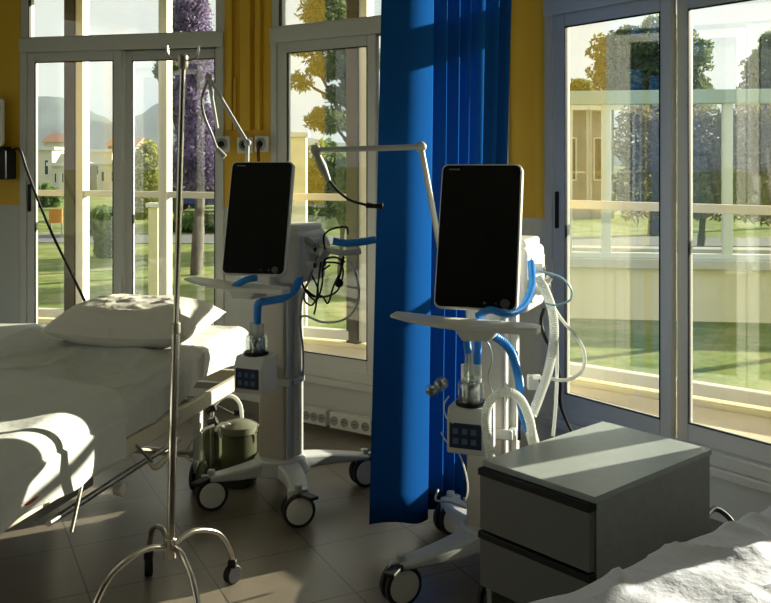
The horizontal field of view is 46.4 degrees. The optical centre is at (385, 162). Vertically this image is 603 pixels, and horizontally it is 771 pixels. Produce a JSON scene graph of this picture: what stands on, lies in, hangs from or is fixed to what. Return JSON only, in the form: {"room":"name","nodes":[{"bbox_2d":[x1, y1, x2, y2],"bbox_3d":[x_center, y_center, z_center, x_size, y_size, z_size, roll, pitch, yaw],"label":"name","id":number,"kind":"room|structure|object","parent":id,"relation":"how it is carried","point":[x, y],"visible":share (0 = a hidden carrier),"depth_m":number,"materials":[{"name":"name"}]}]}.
{"room":"hospital room","nodes":[
{"label":"hospital room","id":0,"kind":"room"},
{"bbox_2d":[38,317,54,323],"bbox_3d":[-3.133,1.558,6.346,2.152,0.985,0.160,0,0,11],"label":"wall","id":1,"kind":"structure","parent":0,"point":[44,320],"depth_m":6.12,"materials":[{"name":"paint"}]},
{"bbox_2d":[38,190,63,317],"bbox_3d":[-3.139,-0.125,6.317,2.152,2.350,0.070,0,0,11],"label":"window","id":2,"kind":"structure","parent":1,"relation":"in","point":[42,312],"depth_m":6.12,"materials":[{"name":"beige paint"}]},
{"bbox_2d":[64,0,75,311],"bbox_3d":[-2.118,-0.190,6.119,0.085,2.620,0.100,0,0,22],"label":"column","id":3,"kind":"structure","parent":0,"point":[69,5],"depth_m":6.07,"materials":[{"name":"beige paint"}]},
{"bbox_2d":[0,0,240,398],"bbox_3d":[-1.677,-0.025,5.470,1.732,2.950,0.060,0,0,12],"label":"wall","id":4,"kind":"structure","parent":0,"point":[10,10],"depth_m":5.57,"materials":[{"name":"paint"}]},
{"bbox_2d":[0,147,15,178],"bbox_3d":[-2.403,0.000,5.534,0.225,0.200,0.119,0,0,12],"label":"wall holder","id":5,"kind":"object","parent":4,"relation":"attached to","point":[7,156],"visible":0.98,"depth_m":5.49,"materials":[{"name":"black plastic"}]},
{"bbox_2d":[0,98,4,146],"bbox_3d":[-2.399,-0.250,5.505,0.145,0.300,0.075,0,0,12],"label":"handset","id":6,"kind":"object","parent":5,"relation":"in","point":[2,103],"visible":1,"depth_m":5.50,"materials":[{"name":"white plastic"}]},
{"bbox_2d":[11,147,85,301],"bbox_3d":[-1.913,0.344,5.194,0.727,0.876,0.098,0,0,36],"label":"cord","id":7,"kind":"object","parent":5,"relation":"hanging from","point":[16,148],"visible":0.97,"depth_m":5.29,"materials":[{"name":"black plastic"}]},
{"bbox_2d":[19,0,228,368],"bbox_3d":[-1.594,-0.072,5.455,1.400,2.555,0.135,0,0,12],"label":"window","id":8,"kind":"structure","parent":4,"relation":"in","point":[123,50],"depth_m":5.45,"materials":[{"name":"grey paint"}]},
{"bbox_2d":[178,396,239,410],"bbox_3d":[-1.685,1.415,5.435,1.712,0.070,0.012,0,0,12],"label":"baseboard","id":9,"kind":"structure","parent":4,"relation":"attached to","point":[229,404],"depth_m":5.26,"materials":[{"name":"grey"}]},
{"bbox_2d":[214,136,229,151],"bbox_3d":[-0.949,-0.109,5.214,0.098,0.092,0.030,0,0,12],"label":"outlet","id":10,"kind":"object","parent":4,"relation":"attached to","point":[223,142],"visible":0.91,"depth_m":5.21,"materials":[{"name":"white plastic"}]},
{"bbox_2d":[216,138,226,149],"bbox_3d":[-0.950,-0.109,5.209,0.068,0.068,0.016,0,0,12],"label":"socket","id":11,"kind":"object","parent":10,"relation":"attached to","point":[221,142],"depth_m":5.20,"materials":[{"name":"grey plastic"}]},
{"bbox_2d":[0,409,479,602],"bbox_3d":[-0.500,1.525,1.190,7.200,0.150,9.180,0,0,0],"label":"floor","id":12,"kind":"structure","parent":0,"point":[337,557],"depth_m":3.41,"materials":[{"name":"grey tile"}]},
{"bbox_2d":[0,324,40,338],"bbox_3d":[-2.045,1.163,4.685,0.450,0.575,0.450,0,0,0],"label":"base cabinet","id":13,"kind":"object","parent":12,"relation":"on","point":[5,329],"visible":0.04,"depth_m":4.76,"materials":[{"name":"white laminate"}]},
{"bbox_2d":[0,322,248,531],"bbox_3d":[-1.363,1.096,3.356,1.032,0.708,2.100,0,0,14],"label":"hospital bed","id":14,"kind":"object","parent":12,"relation":"on","point":[141,376],"visible":0.48,"depth_m":3.63,"materials":[{"name":"white fabric"}]},
{"bbox_2d":[0,367,128,534],"bbox_3d":[-1.427,0.894,2.884,0.975,0.237,1.074,0,0,14],"label":"blanket","id":15,"kind":"object","parent":14,"relation":"on","point":[56,433],"visible":1,"depth_m":2.83,"materials":[{"name":"white fabric"}]},
{"bbox_2d":[40,294,225,348],"bbox_3d":[-1.096,0.694,3.958,0.660,0.209,0.439,0,0,14],"label":"pillow","id":16,"kind":"object","parent":14,"relation":"on","point":[113,320],"visible":0.85,"depth_m":3.80,"materials":[{"name":"white fabric"}]},
{"bbox_2d":[93,46,241,602],"bbox_3d":[-0.688,0.536,2.905,0.396,1.827,0.551,0,0,7],"label":"stand","id":17,"kind":"object","parent":12,"relation":"on","point":[232,573],"visible":1,"depth_m":2.89,"materials":[{"name":"silver metal"}]},
{"bbox_2d":[186,394,258,488],"bbox_3d":[-0.713,1.257,4.064,0.341,0.452,0.193,0,0,0],"label":"canister","id":18,"kind":"object","parent":12,"relation":"on","point":[235,444],"visible":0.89,"depth_m":4.01,"materials":[{"name":"green plastic"}]},
{"bbox_2d":[204,426,221,471],"bbox_3d":[-0.790,1.330,4.120,0.080,0.240,0.080,0,0,0],"label":"jar","id":19,"kind":"object","parent":18,"relation":"on","point":[212,440],"depth_m":4.08,"materials":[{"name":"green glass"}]},
{"bbox_2d":[221,418,256,488],"bbox_3d":[-0.660,1.305,4.060,0.164,0.290,0.164,0,0,0],"label":"jar","id":20,"kind":"object","parent":18,"relation":"on","point":[238,435],"depth_m":4.00,"materials":[{"name":"green plastic"}]},
{"bbox_2d":[184,73,375,527],"bbox_3d":[-0.430,0.523,3.907,0.807,1.853,0.850,0,0,0],"label":"ventilator","id":21,"kind":"object","parent":12,"relation":"on","point":[263,246],"visible":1,"depth_m":3.74,"materials":[{"name":"grey plastic"}]},
{"bbox_2d":[184,276,289,299],"bbox_3d":[-0.604,0.512,3.631,0.462,0.072,0.304,0,0,0],"label":"tray","id":22,"kind":"object","parent":21,"relation":"on","point":[261,286],"depth_m":3.61,"materials":[{"name":"white plastic"}]},
{"bbox_2d":[311,141,585,602],"bbox_3d":[0.246,0.686,3.150,1.036,1.527,0.965,0,0,0],"label":"ventilator","id":23,"kind":"object","parent":12,"relation":"on","point":[493,272],"visible":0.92,"depth_m":2.93,"materials":[{"name":"grey plastic"}]},
{"bbox_2d":[390,311,540,341],"bbox_3d":[0.242,0.512,2.783,0.454,0.072,0.232,0,0,0],"label":"tray","id":24,"kind":"object","parent":23,"relation":"on","point":[478,329],"depth_m":2.76,"materials":[{"name":"white plastic"}]},
{"bbox_2d":[478,421,711,602],"bbox_3d":[0.638,1.165,2.712,0.626,0.570,0.399,0,0,-42],"label":"base cabinet","id":25,"kind":"object","parent":12,"relation":"on","point":[559,513],"visible":0.98,"depth_m":2.56,"materials":[{"name":"grey laminate"}]},
{"bbox_2d":[529,505,770,602],"bbox_3d":[0.854,1.136,1.621,2.006,0.628,0.989,0,0,-36],"label":"blanket","id":26,"kind":"object","parent":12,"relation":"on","point":[731,563],"visible":1,"depth_m":1.86,"materials":[{"name":"white fabric"}]},
{"bbox_2d":[710,506,734,521],"bbox_3d":[1.068,1.285,2.795,0.130,0.304,0.386,0,0,10],"label":"power cable","id":27,"kind":"object","parent":12,"relation":"on","point":[713,509],"visible":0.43,"depth_m":2.96,"materials":[{"name":"black plastic"}]},
{"bbox_2d":[303,337,356,347],"bbox_3d":[-1.100,1.558,5.743,2.084,0.985,0.160,0,0,22],"label":"wall","id":28,"kind":"structure","parent":0,"point":[306,340],"depth_m":5.37,"materials":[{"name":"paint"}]},
{"bbox_2d":[76,0,347,339],"bbox_3d":[-1.111,-0.125,5.715,2.084,2.350,0.070,0,0,22],"label":"window","id":29,"kind":"structure","parent":28,"relation":"in","point":[164,194],"depth_m":5.84,"materials":[{"name":"beige paint"}]},
{"bbox_2d":[38,323,770,442],"bbox_3d":[-0.126,1.117,4.014,9.474,0.065,1.991,0,0,36],"label":"window ledge","id":30,"kind":"object","parent":28,"relation":"attached to","point":[759,428],"visible":0.07,"depth_m":3.96,"materials":[{"name":"tile"}]},
{"bbox_2d":[346,0,364,343],"bbox_3d":[-0.170,-0.190,5.350,0.085,2.620,0.100,0,0,39],"label":"column","id":31,"kind":"structure","parent":0,"point":[352,6],"depth_m":5.31,"materials":[{"name":"beige paint"}]},
{"bbox_2d":[241,0,534,447],"bbox_3d":[-0.054,-0.025,4.777,1.874,2.950,0.060,0,0,33],"label":"wall","id":32,"kind":"structure","parent":0,"point":[522,43],"depth_m":4.29,"materials":[{"name":"yellow paint"}]},
{"bbox_2d":[227,0,262,130],"bbox_3d":[-0.816,-0.840,5.214,0.242,1.300,0.045,0,0,28],"label":"duct","id":33,"kind":"object","parent":32,"relation":"attached to","point":[246,6],"visible":0.96,"depth_m":5.19,"materials":[{"name":"orange paint"}]},
{"bbox_2d":[237,137,252,152],"bbox_3d":[-0.812,-0.103,5.184,0.098,0.092,0.030,0,0,12],"label":"outlet","id":34,"kind":"object","parent":32,"relation":"attached to","point":[240,142],"visible":0.76,"depth_m":5.18,"materials":[{"name":"white plastic"}]},
{"bbox_2d":[238,139,249,150],"bbox_3d":[-0.813,-0.103,5.179,0.068,0.068,0.016,0,0,12],"label":"socket","id":35,"kind":"object","parent":34,"relation":"attached to","point":[241,147],"depth_m":5.18,"materials":[{"name":"grey plastic"}]},
{"bbox_2d":[255,136,268,161],"bbox_3d":[-0.680,-0.079,5.062,0.096,0.141,0.045,0,0,33],"label":"outlet","id":36,"kind":"object","parent":32,"relation":"attached to","point":[261,142],"visible":0.94,"depth_m":5.04,"materials":[{"name":"white plastic"}]},
{"bbox_2d":[255,138,265,149],"bbox_3d":[-0.708,-0.108,5.083,0.068,0.068,0.016,0,0,33],"label":"socket","id":37,"kind":"object","parent":36,"relation":"attached to","point":[260,143],"depth_m":5.07,"materials":[{"name":"grey plastic"}]},
{"bbox_2d":[240,399,370,437],"bbox_3d":[-0.074,1.415,4.746,1.854,0.070,0.012,0,0,33],"label":"baseboard","id":38,"kind":"structure","parent":32,"relation":"attached to","point":[250,407],"depth_m":5.17,"materials":[{"name":"grey"}]},
{"bbox_2d":[303,404,330,425],"bbox_3d":[-0.399,1.377,4.920,0.210,0.085,0.053,0,0,33],"label":"box","id":39,"kind":"object","parent":32,"relation":"attached to","point":[311,414],"visible":0.75,"depth_m":4.88,"materials":[{"name":"white plastic"}]},
{"bbox_2d":[303,411,309,419],"bbox_3d":[-0.434,1.378,4.915,0.048,0.048,0.005,0,0,33],"label":"socket","id":40,"kind":"object","parent":39,"relation":"attached to","point":[306,414],"depth_m":4.91,"materials":[{"name":"white plastic"}]},
{"bbox_2d":[310,412,316,420],"bbox_3d":[-0.390,1.378,4.886,0.048,0.048,0.005,0,0,33],"label":"socket","id":41,"kind":"object","parent":39,"relation":"attached to","point":[313,415],"depth_m":4.89,"materials":[{"name":"white plastic"}]},
{"bbox_2d":[318,414,324,422],"bbox_3d":[-0.346,1.378,4.857,0.048,0.048,0.005,0,0,33],"label":"socket","id":42,"kind":"object","parent":39,"relation":"attached to","point":[321,417],"depth_m":4.86,"materials":[{"name":"white plastic"}]},
{"bbox_2d":[330,410,371,435],"bbox_3d":[-0.178,1.377,4.775,0.270,0.085,0.053,0,0,33],"label":"box","id":43,"kind":"object","parent":32,"relation":"attached to","point":[341,420],"visible":0.97,"depth_m":4.76,"materials":[{"name":"white plastic"}]},
{"bbox_2d":[330,416,337,424],"bbox_3d":[-0.275,1.378,4.811,0.048,0.048,0.005,0,0,33],"label":"socket","id":44,"kind":"object","parent":43,"relation":"attached to","point":[333,419],"depth_m":4.81,"materials":[{"name":"white plastic"}]},
{"bbox_2d":[340,418,347,426],"bbox_3d":[-0.219,1.378,4.774,0.048,0.048,0.005,0,0,33],"label":"socket","id":45,"kind":"object","parent":43,"relation":"attached to","point":[343,421],"depth_m":4.78,"materials":[{"name":"white plastic"}]},
{"bbox_2d":[351,420,358,429],"bbox_3d":[-0.162,1.378,4.737,0.048,0.048,0.005,0,0,33],"label":"socket","id":46,"kind":"object","parent":43,"relation":"attached to","point":[354,423],"depth_m":4.74,"materials":[{"name":"white plastic"}]},
{"bbox_2d":[361,422,368,431],"bbox_3d":[-0.106,1.378,4.700,0.048,0.048,0.005,0,0,33],"label":"socket","id":47,"kind":"object","parent":43,"relation":"attached to","point":[364,425],"depth_m":4.70,"materials":[{"name":"white plastic"}]},
{"bbox_2d":[270,0,509,392],"bbox_3d":[-0.009,-0.072,4.750,1.550,2.555,0.135,0,0,33],"label":"window","id":48,"kind":"structure","parent":32,"relation":"in","point":[345,372],"depth_m":4.86,"materials":[{"name":"grey paint"}]},
{"bbox_2d":[357,342,770,418],"bbox_3d":[0.978,1.558,4.473,2.802,0.985,0.160,0,0,39],"label":"wall","id":49,"kind":"structure","parent":0,"point":[705,402],"depth_m":4.16,"materials":[{"name":"paint"}]},
{"bbox_2d":[359,0,770,407],"bbox_3d":[0.959,-0.125,4.450,2.802,2.350,0.070,0,0,39],"label":"window","id":50,"kind":"structure","parent":49,"relation":"in","point":[366,7],"depth_m":4.34,"materials":[{"name":"beige paint"}]},
{"bbox_2d":[535,0,770,522],"bbox_3d":[1.285,-0.025,3.523,0.060,2.950,1.870,0,0,-37],"label":"wall","id":51,"kind":"structure","parent":0,"point":[737,500],"depth_m":4.20,"materials":[{"name":"paint"}]},
{"bbox_2d":[536,0,770,494],"bbox_3d":[1.221,-0.072,3.612,0.135,2.555,1.550,0,0,-37],"label":"window","id":52,"kind":"structure","parent":51,"relation":"in","point":[735,458],"depth_m":3.67,"materials":[{"name":"grey paint"}]},
{"bbox_2d":[710,518,722,532],"bbox_3d":[1.257,1.415,3.501,0.012,0.070,1.850,0,0,-37],"label":"baseboard","id":53,"kind":"structure","parent":51,"relation":"attached to","point":[714,524],"depth_m":3.47,"materials":[{"name":"grey"}]},
{"bbox_3d":[-0.450,-1.600,1.625,7.700,0.200,10.250,0,0,0],"label":"ceiling","id":54,"kind":"structure","parent":0,"visible":0},
{"bbox_3d":[0.177,-1.475,3.698,0.867,0.024,1.056,0,0,0],"label":"rail","id":55,"kind":"object","parent":54,"relation":"attached to","visible":0},
{"bbox_2d":[369,0,511,524],"bbox_3d":[0.279,0.003,3.771,0.134,2.907,1.006,0,0,36],"label":"curtain","id":56,"kind":"object","parent":55,"relation":"hanging from","point":[445,64],"visible":0.66,"depth_m":3.49,"materials":[{"name":"blue fabric"}]},
{"label":"outside","id":57,"kind":"structure","parent":0,"visible":0},
{"bbox_2d":[38,96,754,165],"bbox_3d":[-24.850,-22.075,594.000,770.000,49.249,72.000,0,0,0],"label":"hills","id":58,"kind":"structure","parent":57,"point":[50,109],"depth_m":593.16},
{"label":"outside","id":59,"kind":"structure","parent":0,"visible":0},
{"bbox_2d":[38,166,770,391],"bbox_3d":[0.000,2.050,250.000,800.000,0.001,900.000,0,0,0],"label":"ground","id":60,"kind":"structure","parent":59,"point":[738,354],"depth_m":12.51,"materials":[{"name":"green plant"}]},
{"bbox_2d":[38,147,63,186],"bbox_3d":[-27.960,0.380,74.500,3.160,3.340,5.600,0,0,0],"label":"house","id":61,"kind":"structure","parent":60,"relation":"on","point":[45,154],"depth_m":71.99,"materials":[{"name":"white paint"}]},
{"bbox_2d":[40,134,63,146],"bbox_3d":[-32.045,-0.440,89.500,2.533,4.980,5.600,0,0,0],"label":"house","id":62,"kind":"structure","parent":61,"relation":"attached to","point":[52,140],"depth_m":87.16,"materials":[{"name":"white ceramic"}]},
{"bbox_2d":[38,183,63,206],"bbox_3d":[-15.900,1.567,42.009,1.969,1.345,1.573,0,0,0],"label":"shrub","id":63,"kind":"object","parent":60,"relation":"on","point":[46,201],"visible":0.5,"depth_m":41.65,"materials":[{"name":"green plant"}]},
{"bbox_2d":[46,162,97,189],"bbox_3d":[-22.575,1.005,65.500,2.140,2.090,5.600,0,0,0],"label":"house","id":64,"kind":"structure","parent":60,"relation":"on","point":[57,167],"depth_m":62.99,"materials":[{"name":"white"}]},
{"bbox_2d":[89,204,111,235],"bbox_3d":[-7.965,1.660,25.502,1.482,0.999,1.164,0,0,0],"label":"shrub","id":65,"kind":"object","parent":60,"relation":"on","point":[97,216],"visible":0.4,"depth_m":25.17,"materials":[{"name":"green plant"}]},
{"bbox_2d":[89,149,111,187],"bbox_3d":[-23.958,0.442,77.500,2.933,3.217,5.600,0,0,0],"label":"house","id":66,"kind":"structure","parent":60,"relation":"on","point":[94,154],"depth_m":75.01,"materials":[{"name":"white"}]},
{"bbox_2d":[92,217,111,257],"bbox_3d":[-5.969,1.650,19.518,0.748,0.982,0.689,0,0,31],"label":"shrub","id":67,"kind":"object","parent":60,"relation":"on","point":[102,243],"visible":0.57,"depth_m":19.34,"materials":[{"name":"green plant"}]},
{"bbox_2d":[92,161,111,190],"bbox_3d":[-19.529,0.936,67.000,2.750,2.228,5.600,0,0,0],"label":"house","id":68,"kind":"structure","parent":60,"relation":"on","point":[104,167],"depth_m":64.50,"materials":[{"name":"white paint"}]},
{"bbox_2d":[105,138,143,150],"bbox_3d":[-26.450,-0.275,92.500,3.200,4.650,5.600,0,0,0],"label":"house","id":69,"kind":"structure","parent":60,"relation":"on","point":[137,140],"depth_m":90.90,"materials":[{"name":"brown ceramic"}]},
{"bbox_2d":[135,139,157,219],"bbox_3d":[-8.858,0.610,32.987,1.786,3.083,1.680,0,0,-37],"label":"young tree","id":70,"kind":"object","parent":60,"relation":"on","point":[146,155],"visible":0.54,"depth_m":32.62,"materials":[{"name":"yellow plant"}]},
{"bbox_2d":[145,203,157,294],"bbox_3d":[-3.100,1.292,12.065,0.190,1.517,0.190,0,0,0],"label":"pillar","id":71,"kind":"structure","parent":60,"relation":"on","point":[152,207],"depth_m":12.00,"materials":[{"name":"paint"}]},
{"bbox_2d":[152,60,182,218],"bbox_3d":[-7.122,-1.008,29.919,1.267,6.124,0.936,0,0,-17],"label":"pine tree","id":72,"kind":"object","parent":60,"relation":"on","point":[175,69],"visible":0.19,"depth_m":29.89,"materials":[{"name":"green plant"}]},
{"bbox_2d":[172,211,213,232],"bbox_3d":[-5.560,1.790,26.984,2.179,0.774,1.765,0,0,0],"label":"shrub","id":73,"kind":"object","parent":60,"relation":"on","point":[187,220],"visible":0.44,"depth_m":26.54,"materials":[{"name":"green plant"}]},
{"bbox_2d":[172,0,213,275],"bbox_3d":[-3.469,-0.629,16.492,1.202,5.368,0.954,0,0,10],"label":"tree","id":74,"kind":"object","parent":60,"relation":"on","point":[198,155],"visible":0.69,"depth_m":16.31,"materials":[{"name":"purple plant"}]},
{"bbox_2d":[172,182,213,211],"bbox_3d":[-7.604,1.360,38.300,4.000,1.380,1.640,0,0,0],"label":"parked car","id":75,"kind":"object","parent":60,"relation":"on","point":[187,202],"visible":0.02,"depth_m":37.50,"materials":[{"name":"blue paint"}]},
{"bbox_2d":[291,132,309,325],"bbox_3d":[-1.021,0.844,10.595,0.250,2.412,0.250,0,0,0],"label":"pillar","id":76,"kind":"structure","parent":60,"relation":"on","point":[298,139],"depth_m":10.50,"materials":[{"name":"paint"}]},
{"bbox_2d":[307,137,345,274],"bbox_3d":[-0.366,0.787,16.634,3.299,2.533,1.384,0,0,5],"label":"tree","id":77,"kind":"object","parent":60,"relation":"on","point":[336,165],"visible":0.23,"depth_m":16.30,"materials":[{"name":"green plant"}]},
{"bbox_2d":[291,0,379,142],"bbox_3d":[-1.117,-0.898,19.506,2.081,5.900,1.544,0,0,25],"label":"tree","id":78,"kind":"object","parent":60,"relation":"on","point":[330,64],"visible":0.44,"depth_m":19.25,"materials":[{"name":"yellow plant"}]},
{"bbox_2d":[570,77,593,90],"bbox_3d":[11.099,-1.410,50.962,2.293,6.933,1.635,0,0,0],"label":"pine tree","id":79,"kind":"object","parent":60,"relation":"on","point":[578,84],"visible":0.36,"depth_m":50.55,"materials":[{"name":"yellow plant"}]},
{"bbox_2d":[572,105,623,218],"bbox_3d":[7.315,-0.072,36.500,2.727,4.243,7.600,0,0,0],"label":"house","id":80,"kind":"structure","parent":60,"relation":"on","point":[586,119],"depth_m":33.00,"materials":[{"name":"plaster"},{"name":"glass"}]},
{"bbox_2d":[585,14,716,235],"bbox_3d":[7.529,-1.097,25.520,3.777,6.329,2.619,0,0,-10],"label":"pine tree","id":81,"kind":"object","parent":60,"relation":"on","point":[630,61],"visible":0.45,"depth_m":25.07,"materials":[{"name":"leaves"},{"name":"bark"}]},
{"bbox_2d":[570,89,770,322],"bbox_3d":[5.628,0.550,12.017,6.550,3.000,1.400,0,0,9],"label":"glazed wing","id":82,"kind":"object","parent":60,"relation":"on","point":[731,284],"visible":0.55,"depth_m":11.72},
{"bbox_2d":[572,245,770,253],"bbox_3d":[5.776,1.625,12.500,6.400,0.850,0.400,0,0,9],"label":"ledge","id":83,"kind":"object","parent":82,"relation":"on","point":[580,249],"depth_m":12.63,"materials":[{"name":"white concrete"}]},
{"bbox_2d":[611,104,770,246],"bbox_3d":[6.901,0.337,18.832,4.546,3.435,2.711,0,0,6],"label":"tree","id":84,"kind":"object","parent":60,"relation":"on","point":[752,179],"visible":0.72,"depth_m":18.45,"materials":[{"name":"green plant"}]},
{"bbox_2d":[736,27,770,114],"bbox_3d":[12.348,-1.256,28.559,2.692,6.626,2.056,0,0,9],"label":"pine tree","id":85,"kind":"object","parent":60,"relation":"on","point":[757,66],"visible":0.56,"depth_m":28.26,"materials":[{"name":"green plant"}]},
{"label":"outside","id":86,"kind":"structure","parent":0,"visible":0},
{"bbox_2d":[38,234,770,246],"bbox_3d":[-0.016,2.040,23.751,120.390,0.020,2.994,0,0,4],"label":"path","id":87,"kind":"structure","parent":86,"point":[42,238],"depth_m":23.57,"materials":[{"name":"concrete"}]},
{"bbox_2d":[49,209,62,234],"bbox_3d":[-9.350,1.675,25.540,0.368,0.750,0.080,0,0,0],"label":"barrier","id":88,"kind":"object","parent":87,"relation":"on","point":[55,215],"visible":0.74,"depth_m":25.50,"materials":[{"name":"orange paint"}]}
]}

